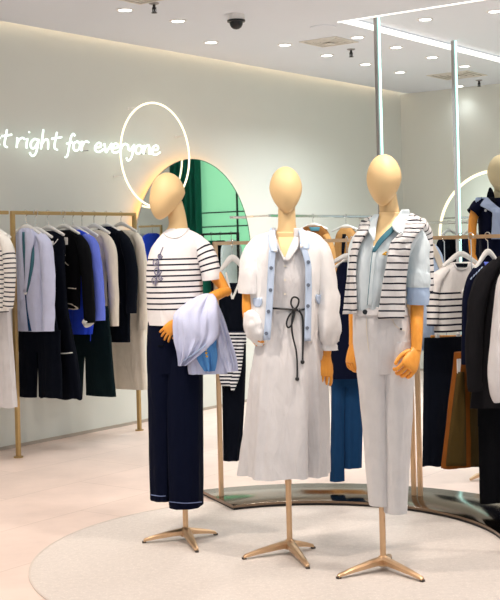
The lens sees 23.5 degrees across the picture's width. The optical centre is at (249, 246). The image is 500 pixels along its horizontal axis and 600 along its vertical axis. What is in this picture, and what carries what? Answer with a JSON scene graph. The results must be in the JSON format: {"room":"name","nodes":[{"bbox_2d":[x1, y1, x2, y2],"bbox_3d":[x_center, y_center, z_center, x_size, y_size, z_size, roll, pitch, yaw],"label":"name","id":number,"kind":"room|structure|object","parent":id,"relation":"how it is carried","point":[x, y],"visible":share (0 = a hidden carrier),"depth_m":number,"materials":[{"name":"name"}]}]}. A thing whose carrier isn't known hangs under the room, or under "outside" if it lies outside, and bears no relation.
{"room":"clothing store","nodes":[
{"label":"clothing store","id":0,"kind":"room"},
{"bbox_2d":[0,21,407,446],"bbox_3d":[-2.767,-0.161,7.799,0.200,3.440,15.280,-1,0,37],"label":"wall","id":1,"kind":"structure","parent":0,"point":[248,122],"depth_m":10.18,"materials":[{"name":"paint"}]},
{"bbox_2d":[0,129,11,147],"bbox_3d":[-1.826,-0.797,8.852,0.078,0.133,0.108,-1,0,37],"label":"sign","id":2,"kind":"object","parent":1,"relation":"attached to","point":[5,136],"depth_m":8.83,"materials":[{"name":"white plastic"}]},
{"bbox_2d":[16,129,61,156],"bbox_3d":[-1.627,-0.787,9.119,0.078,0.211,0.466,-1,0,37],"label":"sign","id":3,"kind":"object","parent":1,"relation":"attached to","point":[36,146],"depth_m":9.09,"materials":[{"name":"white plastic"}]},
{"bbox_2d":[65,133,88,157],"bbox_3d":[-1.388,-0.792,9.439,0.078,0.192,0.258,-1,0,37],"label":"sign","id":4,"kind":"object","parent":1,"relation":"attached to","point":[82,143],"depth_m":9.40,"materials":[{"name":"white plastic"}]},
{"bbox_2d":[94,142,160,160],"bbox_3d":[-1.032,-0.785,9.917,0.078,0.146,0.802,-1,0,37],"label":"sign","id":5,"kind":"object","parent":1,"relation":"attached to","point":[143,147],"depth_m":9.92,"materials":[{"name":"white plastic"}]},
{"bbox_2d":[113,102,189,205],"bbox_3d":[-0.835,-0.774,10.143,0.122,0.893,0.893,-1,0,37],"label":"ring","id":6,"kind":"object","parent":1,"relation":"attached to","point":[143,104],"visible":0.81,"depth_m":9.97,"materials":[{"name":"beige plastic"}]},
{"bbox_2d":[0,383,328,450],"bbox_3d":[-2.702,1.506,7.657,0.012,0.024,15.080,-1,0,37],"label":"baseboard","id":7,"kind":"structure","parent":1,"relation":"attached to","point":[214,406],"depth_m":9.47,"materials":[{"name":"paint"}]},
{"bbox_2d":[137,159,249,293],"bbox_3d":[-0.500,0.027,10.602,0.072,1.608,1.608,-1,0,37],"label":"round mirror","id":8,"kind":"object","parent":1,"relation":"attached to","point":[214,210],"visible":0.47,"depth_m":10.72,"materials":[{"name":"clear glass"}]},
{"bbox_2d":[246,214,372,220],"bbox_3d":[0.690,-0.302,12.021,0.318,0.060,2.140,-1,0,37],"label":"wall rail","id":9,"kind":"object","parent":1,"relation":"attached to","point":[360,217],"visible":0.59,"depth_m":11.82,"materials":[{"name":"silver metal"}]},
{"bbox_2d":[302,214,327,229],"bbox_3d":[0.612,-0.243,11.677,0.346,0.164,0.047,-1,0,37],"label":"clothes hanger","id":10,"kind":"object","parent":9,"relation":"hanging from","point":[310,224],"visible":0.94,"depth_m":11.65,"materials":[{"name":"white plastic"}]},
{"bbox_2d":[303,226,336,270],"bbox_3d":[0.651,0.346,11.653,0.482,1.101,0.126,-1,0,43],"label":"coat","id":11,"kind":"object","parent":10,"relation":"hanging from","point":[319,230],"visible":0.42,"depth_m":11.57,"materials":[{"name":"brown fabric"}]},
{"bbox_2d":[331,214,357,231],"bbox_3d":[0.969,-0.244,12.116,0.346,0.180,0.047,-1,0,37],"label":"clothes hanger","id":12,"kind":"object","parent":9,"relation":"hanging from","point":[345,225],"visible":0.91,"depth_m":12.11,"materials":[{"name":"white plastic"}]},
{"bbox_2d":[334,228,355,263],"bbox_3d":[0.971,0.324,12.122,0.373,1.030,0.120,-1,0,37],"label":"coat","id":13,"kind":"object","parent":12,"relation":"hanging from","point":[340,247],"visible":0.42,"depth_m":12.08,"materials":[{"name":"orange fabric"}]},
{"bbox_2d":[0,371,499,599],"bbox_3d":[2.037,1.448,7.000,22.000,0.103,26.000,-1,0,0],"label":"floor","id":14,"kind":"structure","parent":0,"point":[456,559],"depth_m":5.94,"materials":[{"name":"stone"}]},
{"bbox_2d":[0,211,8,214],"bbox_3d":[-2.031,0.627,7.949,0.068,1.748,1.238,-1,0,34],"label":"clothes rack","id":15,"kind":"object","parent":14,"relation":"on","point":[1,212],"visible":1,"depth_m":8.43,"materials":[{"name":"brown wood"}]},
{"bbox_2d":[0,309,17,408],"bbox_3d":[-1.811,0.743,8.388,0.437,0.745,0.121,-1,0,34],"label":"skirt","id":16,"kind":"object","parent":15,"relation":"hanging from","point":[8,392],"visible":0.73,"depth_m":8.27,"materials":[{"name":"white fabric"}]},
{"bbox_2d":[10,211,143,457],"bbox_3d":[-1.285,0.608,9.066,0.068,1.748,1.424,-1,0,34],"label":"clothes rack","id":17,"kind":"object","parent":14,"relation":"on","point":[12,213],"visible":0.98,"depth_m":8.50,"materials":[{"name":"gold metal"}]},
{"bbox_2d":[15,210,40,233],"bbox_3d":[-1.609,-0.173,8.617,0.318,0.192,0.047,-1,0,34],"label":"clothes hanger","id":18,"kind":"object","parent":17,"relation":"hanging from","point":[24,225],"visible":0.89,"depth_m":8.60,"materials":[{"name":"white plastic"}]},
{"bbox_2d":[16,228,55,331],"bbox_3d":[-1.555,0.232,8.575,0.435,0.739,0.136,-1,0,36],"label":"blazer","id":19,"kind":"object","parent":18,"relation":"hanging from","point":[35,265],"visible":0.91,"depth_m":8.51,"materials":[{"name":"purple fabric"}]},
{"bbox_2d":[18,311,61,397],"bbox_3d":[-1.519,0.758,8.662,0.418,0.663,0.075,-1,0,34],"label":"trousers","id":20,"kind":"object","parent":17,"relation":"hanging from","point":[39,352],"visible":0.88,"depth_m":8.63,"materials":[{"name":"fabric"}]},
{"bbox_2d":[33,210,52,237],"bbox_3d":[-1.546,-0.165,8.667,0.318,0.211,0.047,-1,0,34],"label":"clothes hanger","id":21,"kind":"object","parent":17,"relation":"hanging from","point":[41,230],"visible":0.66,"depth_m":8.63,"materials":[{"name":"white plastic"}]},
{"bbox_2d":[42,210,64,235],"bbox_3d":[-1.481,-0.175,8.791,0.317,0.196,0.047,-1,0,34],"label":"clothes hanger","id":22,"kind":"object","parent":17,"relation":"hanging from","point":[47,227],"visible":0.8,"depth_m":8.76,"materials":[{"name":"white plastic"}]},
{"bbox_2d":[40,231,81,399],"bbox_3d":[-1.408,0.495,8.755,0.423,1.228,0.100,-1,0,34],"label":"dress","id":23,"kind":"object","parent":22,"relation":"hanging from","point":[71,382],"visible":0.45,"depth_m":8.69,"materials":[{"name":"fabric"}]},
{"bbox_2d":[56,210,79,233],"bbox_3d":[-1.387,-0.180,8.922,0.318,0.189,0.047,-1,0,34],"label":"clothes hanger","id":24,"kind":"object","parent":17,"relation":"hanging from","point":[63,225],"visible":0.84,"depth_m":8.90,"materials":[{"name":"white plastic"}]},
{"bbox_2d":[59,230,95,327],"bbox_3d":[-1.298,0.232,8.856,0.385,0.721,0.116,-1,0,34],"label":"cardigan","id":25,"kind":"object","parent":24,"relation":"hanging from","point":[78,256],"visible":0.77,"depth_m":8.80,"materials":[{"name":"black fabric"}]},
{"bbox_2d":[64,210,88,233],"bbox_3d":[-1.332,-0.178,9.023,0.318,0.196,0.047,-1,0,34],"label":"clothes hanger","id":26,"kind":"object","parent":17,"relation":"hanging from","point":[76,227],"visible":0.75,"depth_m":9.00,"materials":[{"name":"white plastic"}]},
{"bbox_2d":[69,230,104,340],"bbox_3d":[-1.223,0.285,8.951,0.376,0.829,0.103,-1,0,40],"label":"shirt","id":27,"kind":"object","parent":26,"relation":"hanging from","point":[76,316],"visible":0.51,"depth_m":8.86,"materials":[{"name":"fabric"}]},
{"bbox_2d":[75,210,98,236],"bbox_3d":[-1.277,-0.176,9.115,0.318,0.203,0.047,-1,0,34],"label":"clothes hanger","id":28,"kind":"object","parent":17,"relation":"hanging from","point":[82,227],"visible":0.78,"depth_m":9.07,"materials":[{"name":"white plastic"}]},
{"bbox_2d":[73,306,115,396],"bbox_3d":[-1.235,0.800,9.104,0.537,0.707,0.070,-1,0,34],"label":"trousers","id":29,"kind":"object","parent":17,"relation":"hanging from","point":[96,353],"visible":0.7,"depth_m":9.00,"materials":[{"name":"fabric"}]},
{"bbox_2d":[87,211,110,233],"bbox_3d":[-1.199,-0.187,9.221,0.318,0.184,0.047,-1,0,34],"label":"clothes hanger","id":30,"kind":"object","parent":17,"relation":"hanging from","point":[94,225],"visible":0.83,"depth_m":9.19,"materials":[{"name":"white plastic"}]},
{"bbox_2d":[88,230,118,325],"bbox_3d":[-1.135,0.237,9.181,0.341,0.738,0.101,-1,0,39],"label":"cardigan","id":31,"kind":"object","parent":30,"relation":"hanging from","point":[108,251],"visible":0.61,"depth_m":9.08,"materials":[{"name":"beige fabric"}]},
{"bbox_2d":[95,211,119,230],"bbox_3d":[-1.124,-0.192,9.361,0.317,0.180,0.047,-1,0,34],"label":"clothes hanger","id":32,"kind":"object","parent":17,"relation":"hanging from","point":[105,224],"visible":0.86,"depth_m":9.35,"materials":[{"name":"white plastic"}]},
{"bbox_2d":[98,226,137,342],"bbox_3d":[-1.023,0.287,9.289,0.400,0.900,0.118,-1,0,34],"label":"knit top","id":33,"kind":"object","parent":32,"relation":"hanging from","point":[127,262],"visible":0.59,"depth_m":9.23,"materials":[{"name":"fabric"}]},
{"bbox_2d":[113,211,136,231],"bbox_3d":[-1.025,-0.198,9.528,0.318,0.171,0.047,-1,0,34],"label":"clothes hanger","id":34,"kind":"object","parent":17,"relation":"hanging from","point":[118,224],"visible":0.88,"depth_m":9.50,"materials":[{"name":"white plastic"}]},
{"bbox_2d":[112,230,147,389],"bbox_3d":[-0.953,0.494,9.486,0.393,1.259,0.123,-1,0,34],"label":"coat","id":35,"kind":"object","parent":34,"relation":"hanging from","point":[129,359],"visible":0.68,"depth_m":9.42,"materials":[{"name":"beige fabric"}]},
{"bbox_2d":[28,501,212,599],"bbox_3d":[0.286,1.441,5.650,2.616,0.004,2.616,-1,0,0],"label":"trim","id":36,"kind":"structure","parent":14,"relation":"on","point":[36,556],"depth_m":5.78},
{"bbox_2d":[142,173,231,552],"bbox_3d":[-0.324,0.544,5.951,0.439,1.829,0.336,-1,0,38],"label":"mannequin","id":37,"kind":"object","parent":14,"relation":"on","point":[179,261],"visible":0.93,"depth_m":5.88},
{"bbox_2d":[151,247,162,285],"bbox_3d":[-0.454,0.095,5.869,0.064,0.191,0.030,-1,0,8],"label":"print","id":38,"kind":"object","parent":37,"relation":"attached to","point":[157,253],"depth_m":5.87,"materials":[{"name":"fabric"}]},
{"bbox_2d":[173,293,237,374],"bbox_3d":[-0.215,0.422,5.819,0.313,0.390,0.163,-1,0,-27],"label":"jacket","id":39,"kind":"object","parent":37,"relation":"hanging from","point":[201,337],"visible":1,"depth_m":5.78,"materials":[{"name":"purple fabric"}]},
{"bbox_2d":[237,167,341,568],"bbox_3d":[0.162,0.534,5.653,0.488,1.825,0.404,-1,0,33],"label":"mannequin","id":40,"kind":"object","parent":14,"relation":"on","point":[288,287],"visible":1,"depth_m":5.57},
{"bbox_2d":[203,234,499,538],"bbox_3d":[0.862,0.686,6.436,2.578,1.485,1.026,-1,0,41],"label":"display rack","id":41,"kind":"object","parent":14,"relation":"on","point":[466,507],"visible":0.7,"depth_m":6.72,"materials":[{"name":"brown metal"}]},
{"bbox_2d":[220,239,239,271],"bbox_3d":[-0.101,0.049,6.888,0.166,0.192,0.047,-1,0,-7],"label":"clothes hanger","id":42,"kind":"object","parent":41,"relation":"hanging from","point":[230,258],"visible":0.83,"depth_m":6.88,"materials":[{"name":"white plastic"}]},
{"bbox_2d":[219,272,245,390],"bbox_3d":[-0.100,0.476,6.874,0.173,0.686,0.125,-1,0,-7],"label":"v-neck top","id":43,"kind":"object","parent":42,"relation":"hanging from","point":[230,306],"visible":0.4,"depth_m":6.84,"materials":[{"name":"fabric"}]},
{"bbox_2d":[222,344,245,461],"bbox_3d":[-0.090,0.870,6.920,0.151,0.714,0.108,-1,0,-7],"label":"trousers","id":44,"kind":"object","parent":41,"relation":"hanging from","point":[233,402],"visible":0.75,"depth_m":6.88,"materials":[{"name":"fabric"}]},
{"bbox_2d":[334,236,347,262],"bbox_3d":[0.557,0.018,6.906,0.208,0.163,0.047,-1,0,-14],"label":"clothes hanger","id":45,"kind":"object","parent":41,"relation":"hanging from","point":[343,256],"visible":0.62,"depth_m":6.89,"materials":[{"name":"white plastic"}]},
{"bbox_2d":[331,262,356,378],"bbox_3d":[0.571,0.420,6.903,0.239,0.667,0.109,-1,0,-14],"label":"sweater","id":46,"kind":"object","parent":45,"relation":"hanging from","point":[338,357],"visible":0.27,"depth_m":6.85,"materials":[{"name":"blue fabric"}]},
{"bbox_2d":[335,236,351,267],"bbox_3d":[0.592,0.029,6.971,0.209,0.186,0.047,-1,0,-14],"label":"clothes hanger","id":47,"kind":"object","parent":41,"relation":"hanging from","point":[343,260],"visible":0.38,"depth_m":6.95,"materials":[{"name":"white plastic"}]},
{"bbox_2d":[330,379,362,481],"bbox_3d":[0.563,0.960,6.961,0.227,0.783,0.074,-1,0,-14],"label":"jeans","id":48,"kind":"object","parent":41,"relation":"hanging from","point":[346,420],"visible":0.73,"depth_m":6.93,"materials":[{"name":"fabric"}]},
{"bbox_2d":[430,234,461,337],"bbox_3d":[1.081,0.225,6.638,0.197,0.597,0.045,-1,0,-21],"label":"hanger","id":49,"kind":"object","parent":41,"relation":"hanging from","point":[436,335],"visible":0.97,"depth_m":6.64,"materials":[{"name":"orange wood"}]},
{"bbox_2d":[422,336,461,466],"bbox_3d":[1.068,0.850,6.626,0.278,0.704,0.091,-1,0,-21],"label":"trousers","id":50,"kind":"object","parent":49,"relation":"hanging from","point":[438,352],"visible":0.63,"depth_m":6.57,"materials":[{"name":"fabric"}]},
{"bbox_2d":[441,233,476,266],"bbox_3d":[1.146,0.015,6.523,0.249,0.186,0.047,-1,0,-25],"label":"clothes hanger","id":51,"kind":"object","parent":41,"relation":"hanging from","point":[460,253],"visible":0.97,"depth_m":6.51,"materials":[{"name":"white plastic"}]},
{"bbox_2d":[426,262,474,332],"bbox_3d":[1.121,0.270,6.500,0.399,0.374,0.100,-1,0,-25],"label":"striped tee","id":52,"kind":"object","parent":51,"relation":"hanging from","point":[444,309],"visible":0.66,"depth_m":6.44,"materials":[{"name":"fabric"}]},
{"bbox_2d":[441,351,478,468],"bbox_3d":[1.123,0.868,6.386,0.265,0.612,0.116,-1,0,-31],"label":"skirt","id":53,"kind":"object","parent":41,"relation":"hanging from","point":[461,445],"visible":0.66,"depth_m":6.33,"materials":[{"name":"orange fabric"}]},
{"bbox_2d":[461,232,473,293],"bbox_3d":[1.189,0.086,6.442,0.150,0.330,0.047,-1,0,-31],"label":"clothes hanger","id":54,"kind":"object","parent":41,"relation":"hanging from","point":[470,232],"visible":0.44,"depth_m":6.44,"materials":[{"name":"white plastic"}]},
{"bbox_2d":[474,232,496,267],"bbox_3d":[1.262,0.018,6.363,0.213,0.199,0.047,-1,0,-37],"label":"clothes hanger","id":55,"kind":"object","parent":41,"relation":"hanging from","point":[487,251],"visible":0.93,"depth_m":6.34,"materials":[{"name":"white plastic"}]},
{"bbox_2d":[461,262,487,364],"bbox_3d":[1.240,0.343,6.341,0.370,0.530,0.087,-1,0,-37],"label":"navy top","id":56,"kind":"object","parent":55,"relation":"hanging from","point":[469,281],"visible":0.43,"depth_m":6.24,"materials":[{"name":"fabric"}]},
{"bbox_2d":[478,408,499,503],"bbox_3d":[1.339,1.037,6.272,0.309,0.633,0.073,-1,0,-12],"label":"trousers","id":57,"kind":"object","parent":41,"relation":"hanging from","point":[488,419],"visible":0.87,"depth_m":6.23,"materials":[{"name":"black fabric"}]},
{"bbox_2d":[373,17,382,213],"bbox_3d":[1.026,-0.182,9.345,0.039,3.212,0.033,-1,0,37],"label":"light post","id":58,"kind":"object","parent":14,"relation":"on","point":[376,20],"visible":0.32,"depth_m":9.34,"materials":[{"name":"grey metal"}]},
{"bbox_2d":[336,154,433,581],"bbox_3d":[0.603,0.514,5.312,0.390,1.842,0.408,-1,0,22],"label":"mannequin","id":59,"kind":"object","parent":14,"relation":"on","point":[391,254],"visible":1,"depth_m":5.24},
{"bbox_2d":[451,40,461,334],"bbox_3d":[1.824,-0.202,10.516,0.039,3.212,0.033,-1,0,37],"label":"light post","id":60,"kind":"object","parent":14,"relation":"on","point":[453,43],"visible":0.64,"depth_m":10.51,"materials":[{"name":"grey metal"}]},
{"bbox_2d":[467,155,499,480],"bbox_3d":[1.529,0.422,7.355,0.364,1.972,0.393,-1,0,20],"label":"mannequin","id":61,"kind":"object","parent":14,"relation":"on","point":[484,210],"visible":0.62,"depth_m":7.28},
{"bbox_2d":[0,0,499,92],"bbox_3d":[2.003,-1.926,4.216,12.200,0.350,15.280,-1,0,37],"label":"ceiling","id":62,"kind":"structure","parent":0,"point":[268,24],"depth_m":9.55,"materials":[{"name":"paint"}]},
{"bbox_2d":[116,8,133,11],"bbox_3d":[-0.883,-1.674,8.481,0.128,0.008,0.128,-1,0,0],"label":"recessed light","id":63,"kind":"object","parent":62,"relation":"in","point":[118,9],"visible":1,"depth_m":8.46,"materials":[{"name":"white paint"}]},
{"bbox_2d":[120,0,162,4],"bbox_3d":[-0.721,-1.672,8.012,0.400,0.027,0.400,-1,0,37],"label":"ceiling vent","id":64,"kind":"object","parent":62,"relation":"in","point":[139,2],"visible":1,"depth_m":8.18,"materials":[{"name":"white metal"}]},
{"bbox_2d":[149,2,158,13],"bbox_3d":[-0.662,-1.649,8.282,0.070,0.070,0.070,-1,0,0],"label":"sprinkler","id":65,"kind":"object","parent":62,"relation":"attached to","point":[154,4],"visible":1,"depth_m":8.27,"materials":[{"name":"grey metal"}]},
{"bbox_2d":[169,19,186,22],"bbox_3d":[-0.536,-1.683,8.938,0.128,0.008,0.128,-1,0,0],"label":"recessed light","id":66,"kind":"object","parent":62,"relation":"in","point":[172,20],"visible":1,"depth_m":8.92,"materials":[{"name":"white paint"}]},
{"bbox_2d":[203,41,218,43],"bbox_3d":[-0.322,-1.688,9.907,0.128,0.008,0.128,-1,0,0],"label":"recessed light","id":67,"kind":"object","parent":62,"relation":"in","point":[205,42],"visible":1,"depth_m":9.90,"materials":[{"name":"white paint"}]},
{"bbox_2d":[227,13,244,29],"bbox_3d":[-0.101,-1.643,8.764,0.132,0.110,0.132,-1,0,0],"label":"dome camera","id":68,"kind":"object","parent":62,"relation":"attached to","point":[236,20],"visible":1,"depth_m":8.72,"materials":[{"name":"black plastic"}]},
{"bbox_2d":[278,43,292,45],"bbox_3d":[0.295,-1.704,10.121,0.128,0.008,0.128,-1,0,0],"label":"recessed light","id":69,"kind":"object","parent":62,"relation":"in","point":[281,44],"visible":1,"depth_m":10.09,"materials":[{"name":"white paint"}]},
{"bbox_2d":[320,54,333,56],"bbox_3d":[0.689,-1.714,10.736,0.128,0.008,0.128,-1,0,0],"label":"recessed light","id":70,"kind":"object","parent":62,"relation":"in","point":[322,55],"visible":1,"depth_m":10.73,"materials":[{"name":"white paint"}]},
{"bbox_2d":[299,36,358,47],"bbox_3d":[0.660,-1.706,10.027,0.360,0.027,0.360,-1,0,37],"label":"ceiling vent","id":71,"kind":"object","parent":62,"relation":"in","point":[328,41],"visible":1,"depth_m":9.99,"materials":[{"name":"white metal"}]},
{"bbox_2d":[347,48,354,56],"bbox_3d":[0.879,-1.688,10.439,0.070,0.070,0.070,-1,0,0],"label":"sprinkler","id":72,"kind":"object","parent":62,"relation":"attached to","point":[349,49],"visible":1,"depth_m":10.43,"materials":[{"name":"grey metal"}]},
{"bbox_2d":[350,36,364,38],"bbox_3d":[0.882,-1.719,9.843,0.128,0.008,0.128,-1,0,0],"label":"recessed light","id":73,"kind":"object","parent":62,"relation":"in","point":[351,37],"visible":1,"depth_m":9.83,"materials":[{"name":"white paint"}]},
{"bbox_2d":[359,63,371,65],"bbox_3d":[1.091,-1.724,11.330,0.128,0.008,0.128,-1,0,0],"label":"recessed light","id":74,"kind":"object","parent":62,"relation":"in","point":[361,64],"visible":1,"depth_m":11.32,"materials":[{"name":"white paint"}]},
{"bbox_2d":[389,46,402,48],"bbox_3d":[1.265,-1.728,10.393,0.128,0.008,0.128,-1,0,0],"label":"recessed light","id":75,"kind":"object","parent":62,"relation":"in","point":[390,47],"visible":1,"depth_m":10.38,"materials":[{"name":"white paint"}]},
{"bbox_2d":[337,0,499,61],"bbox_3d":[3.724,-1.814,9.498,4.506,0.052,4.209,-1,0,37],"label":"strip light","id":76,"kind":"object","parent":62,"relation":"attached to","point":[354,22],"depth_m":9.95,"materials":[{"name":"white plastic"}]},
{"bbox_2d":[417,17,432,20],"bbox_3d":[1.379,-1.793,9.458,0.128,0.008,0.128,-1,0,0],"label":"recessed light","id":77,"kind":"object","parent":62,"relation":"in","point":[425,18],"visible":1,"depth_m":9.45,"materials":[{"name":"white paint"}]},
{"bbox_2d":[425,56,438,58],"bbox_3d":[1.669,-1.738,11.004,0.128,0.008,0.128,-1,0,0],"label":"recessed light","id":78,"kind":"object","parent":62,"relation":"in","point":[427,57],"visible":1,"depth_m":11.00,"materials":[{"name":"white paint"}]},
{"bbox_2d":[426,70,487,79],"bbox_3d":[2.110,-1.743,12.232,0.460,0.027,0.460,-1,0,37],"label":"ceiling vent","id":79,"kind":"object","parent":62,"relation":"in","point":[460,74],"visible":0.87,"depth_m":12.19,"materials":[{"name":"white metal"}]},
{"bbox_2d":[487,9,499,12],"bbox_3d":[1.879,-1.806,9.201,0.128,0.008,0.128,-1,0,0],"label":"recessed light","id":80,"kind":"object","parent":62,"relation":"in","point":[494,10],"visible":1,"depth_m":9.19,"materials":[{"name":"white paint"}]},
{"bbox_2d":[400,84,499,368],"bbox_3d":[5.025,-0.231,11.399,8.000,3.190,0.200,-1,0,37],"label":"wall","id":81,"kind":"structure","parent":0,"point":[426,117],"depth_m":13.42,"materials":[{"name":"paint"}]},
{"bbox_2d":[428,220,477,223],"bbox_3d":[2.157,-0.269,13.216,0.936,0.060,0.318,-1,0,37],"label":"wall rail","id":82,"kind":"object","parent":81,"relation":"attached to","point":[463,221],"visible":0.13,"depth_m":13.05,"materials":[{"name":"silver metal"}]},
{"bbox_2d":[441,220,455,234],"bbox_3d":[2.158,-0.210,13.019,0.047,0.167,0.346,-1,0,37],"label":"clothes hanger","id":83,"kind":"object","parent":82,"relation":"hanging from","point":[448,229],"visible":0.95,"depth_m":13.01,"materials":[{"name":"white plastic"}]},
{"bbox_2d":[436,239,455,262],"bbox_3d":[2.156,0.390,12.995,0.133,1.017,0.571,-1,0,37],"label":"coat","id":84,"kind":"object","parent":83,"relation":"hanging from","point":[450,244],"visible":0.19,"depth_m":12.86,"materials":[{"name":"fabric"}]},
{"bbox_2d":[439,170,493,235],"bbox_3d":[2.665,-0.140,12.961,1.400,1.400,0.028,-1,0,37],"label":"round mirror","id":85,"kind":"object","parent":81,"relation":"attached to","point":[477,185],"visible":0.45,"depth_m":13.18,"materials":[{"name":"clear glass"}]},
{"bbox_3d":[1.336,0.021,6.218,0.267,0.208,0.047,-1,0,-12],"label":"clothes hanger","id":86,"kind":"object","parent":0,"visible":0},
{"bbox_2d":[465,256,499,408],"bbox_3d":[1.305,0.436,6.203,0.462,0.776,0.151,-1,0,-19],"label":"blazer","id":87,"kind":"object","parent":86,"relation":"hanging from","point":[480,303],"visible":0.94,"depth_m":6.11,"materials":[{"name":"black fabric"}]},
{"label":"clothes hanger","id":88,"kind":"object","parent":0,"visible":0},
{"bbox_2d":[461,238,478,261],"bbox_3d":[2.349,0.225,12.841,0.131,0.685,0.531,-1,0,37],"label":"coat","id":89,"kind":"object","parent":88,"relation":"hanging from","point":[465,245],"visible":0.16,"depth_m":12.70,"materials":[{"name":"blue fabric"}]},
{"bbox_3d":[1.363,0.015,6.016,0.209,0.196,0.047,-1,0,-6],"label":"clothes hanger","id":90,"kind":"object","parent":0,"visible":0},
{"bbox_2d":[487,275,499,402],"bbox_3d":[1.317,0.414,6.002,0.304,0.715,0.119,-1,0,-14],"label":"blouse","id":91,"kind":"object","parent":90,"relation":"hanging from","point":[493,368],"visible":1,"depth_m":5.94,"materials":[{"name":"white fabric"}]},
{"bbox_3d":[0.990,-0.021,6.676,0.129,0.106,0.047,-1,0,-17],"label":"clothes hanger","id":92,"kind":"object","parent":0,"visible":0},
{"bbox_2d":[421,244,443,350],"bbox_3d":[0.993,0.277,6.672,0.193,0.589,0.097,-1,0,-18],"label":"shirt","id":93,"kind":"object","parent":92,"relation":"hanging from","point":[438,257],"visible":0.23,"depth_m":6.63,"materials":[{"name":"fabric"}]},
{"bbox_3d":[-1.796,-0.166,8.284,0.318,0.196,0.047,-1,0,34],"label":"clothes hanger","id":94,"kind":"object","parent":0,"visible":0},
{"bbox_2d":[0,232,15,312],"bbox_3d":[-1.765,0.162,8.270,0.414,0.574,0.122,-1,0,34],"label":"striped sweater","id":95,"kind":"object","parent":94,"relation":"hanging from","point":[7,251],"visible":1,"depth_m":8.14,"materials":[{"name":"white fabric"}]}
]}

